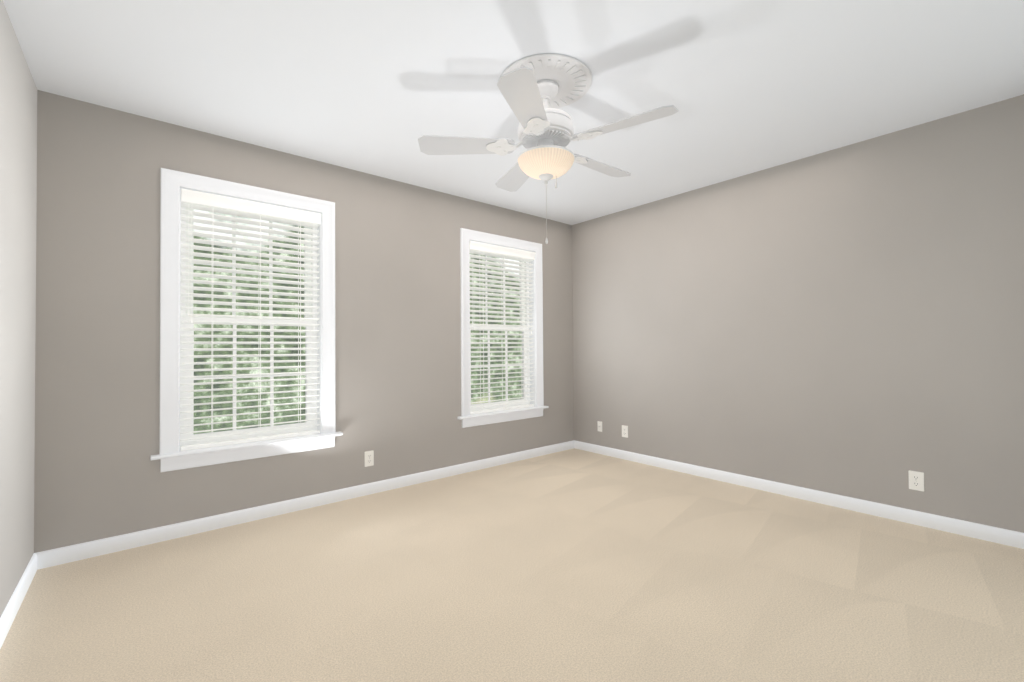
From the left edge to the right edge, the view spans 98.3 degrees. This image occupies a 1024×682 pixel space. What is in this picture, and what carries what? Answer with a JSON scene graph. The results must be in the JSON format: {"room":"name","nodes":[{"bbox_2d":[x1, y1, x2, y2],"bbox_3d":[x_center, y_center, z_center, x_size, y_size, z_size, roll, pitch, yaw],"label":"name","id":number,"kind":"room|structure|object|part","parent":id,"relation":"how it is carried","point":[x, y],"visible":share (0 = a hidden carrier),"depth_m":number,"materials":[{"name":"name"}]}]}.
{"room":"empty bedroom","nodes":[
{"label":"empty bedroom","id":0,"kind":"room"},
{"bbox_2d":[0,0,36,616],"bbox_3d":[-1.345,-0.097,0.850,0.160,2.440,3.850,0,-1,-40],"label":"wall","id":1,"kind":"structure","parent":0,"point":[18,148],"depth_m":1.90,"materials":[{"name":"beige paint"}]},
{"bbox_2d":[0,553,36,648],"bbox_3d":[-1.269,1.082,0.889,0.014,0.083,3.530,0,-1,-40],"label":"baseboard","id":2,"kind":"structure","parent":1,"relation":"attached to","point":[8,615],"depth_m":1.87,"materials":[{"name":"white paint"}]},
{"bbox_2d":[34,90,573,552],"bbox_3d":[-0.927,-0.059,3.614,4.040,2.440,0.160,0,-1,-40],"label":"wall","id":3,"kind":"structure","parent":0,"point":[98,474],"depth_m":2.74,"materials":[{"name":"beige paint"}]},
{"bbox_2d":[151,168,342,471],"bbox_3d":[-1.699,-0.121,2.932,1.070,1.764,0.211,0,-1,-40],"label":"window","id":4,"kind":"structure","parent":3,"relation":"in","point":[171,455],"depth_m":2.84,"materials":[{"name":"white paint"}]},
{"bbox_2d":[180,189,320,450],"bbox_3d":[-1.680,-0.125,2.909,0.796,1.559,0.087,0,-1,-40],"label":"window blind","id":5,"kind":"object","parent":4,"relation":"attached to","point":[230,204],"visible":0.94,"depth_m":2.88,"materials":[{"name":"white plastic"}]},
{"bbox_2d":[35,440,573,569],"bbox_3d":[-0.862,1.118,3.530,4.040,0.083,0.014,0,-1,-40],"label":"baseboard","id":6,"kind":"structure","parent":3,"relation":"attached to","point":[70,553],"depth_m":2.86,"materials":[{"name":"white paint"}]},
{"bbox_2d":[365,450,373,466],"bbox_3d":[-1.081,0.890,3.354,0.070,0.114,0.008,0,-1,-40],"label":"electrical outlet","id":7,"kind":"object","parent":3,"relation":"attached to","point":[369,458],"visible":1,"depth_m":3.35,"materials":[{"name":"white plastic"}]},
{"bbox_2d":[458,228,548,427],"bbox_3d":[-0.108,-0.114,4.272,1.070,1.764,0.211,0,-1,-40],"label":"window","id":8,"kind":"structure","parent":3,"relation":"in","point":[467,418],"depth_m":4.30,"materials":[{"name":"white paint"}]},
{"bbox_2d":[469,241,534,413],"bbox_3d":[-0.089,-0.118,4.249,0.796,1.559,0.087,0,-1,-40],"label":"window blind","id":9,"kind":"object","parent":8,"relation":"attached to","point":[479,247],"visible":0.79,"depth_m":4.24,"materials":[{"name":"white plastic"}]},
{"bbox_2d":[0,448,1023,681],"bbox_3d":[0.271,1.180,2.184,4.360,0.100,3.850,0,-1,-40],"label":"floor","id":10,"kind":"structure","parent":0,"point":[574,565],"depth_m":1.97,"materials":[{"name":"beige carpet"}]},
{"bbox_2d":[3,0,1023,224],"bbox_3d":[0.251,-1.359,2.222,4.360,0.100,3.850,0,-1,-40],"label":"ceiling","id":11,"kind":"structure","parent":0,"point":[381,87],"depth_m":2.17,"materials":[{"name":"white paint"}]},
{"bbox_2d":[418,54,678,243],"bbox_3d":[0.208,-0.906,2.272,1.190,0.805,1.239,0,-1,-40],"label":"ceiling fan","id":12,"kind":"object","parent":11,"relation":"hanging from","point":[537,91],"visible":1,"depth_m":2.16,"materials":[{"name":"white metal"}]},
{"bbox_3d":[0.172,-0.881,2.247,0.288,0.095,0.288,0,-1,-40],"label":"lamp shade","id":13,"kind":"part","parent":12,"relation":"part of","materials":[{"name":"beige glass"}]},
{"bbox_2d":[572,95,1023,532],"bbox_3d":[1.867,-0.082,3.556,0.160,2.440,3.850,0,-1,-40],"label":"wall","id":14,"kind":"structure","parent":0,"point":[847,320],"depth_m":3.02,"materials":[{"name":"beige paint"}]},
{"bbox_2d":[597,421,601,431],"bbox_3d":[0.901,0.880,4.561,0.016,0.105,0.058,0,-1,-40],"label":"outlet","id":15,"kind":"object","parent":14,"relation":"attached to","point":[599,423],"visible":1,"depth_m":4.56,"materials":[{"name":"white plastic"}]},
{"bbox_2d":[622,425,627,437],"bbox_3d":[1.102,0.883,4.329,0.008,0.114,0.070,0,-1,-40],"label":"electrical outlet","id":16,"kind":"object","parent":14,"relation":"attached to","point":[624,431],"visible":1,"depth_m":4.33,"materials":[{"name":"white plastic"}]},
{"bbox_2d":[574,440,1023,548],"bbox_3d":[1.810,1.096,3.482,0.014,0.083,3.530,0,-1,-40],"label":"baseboard","id":17,"kind":"structure","parent":14,"relation":"attached to","point":[978,531],"depth_m":3.01,"materials":[{"name":"white paint"}]},
{"bbox_2d":[908,470,923,491],"bbox_3d":[2.469,0.854,2.706,0.008,0.114,0.070,0,-1,-40],"label":"electrical outlet","id":18,"kind":"object","parent":14,"relation":"attached to","point":[916,480],"visible":1,"depth_m":2.70,"materials":[{"name":"white plastic"}]},
{"label":"outside","id":19,"kind":"structure","parent":0,"visible":0},
{"bbox_2d":[193,209,521,433],"bbox_3d":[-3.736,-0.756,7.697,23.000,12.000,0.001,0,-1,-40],"label":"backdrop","id":20,"kind":"structure","parent":19,"point":[241,404],"depth_m":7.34,"materials":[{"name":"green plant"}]}
]}

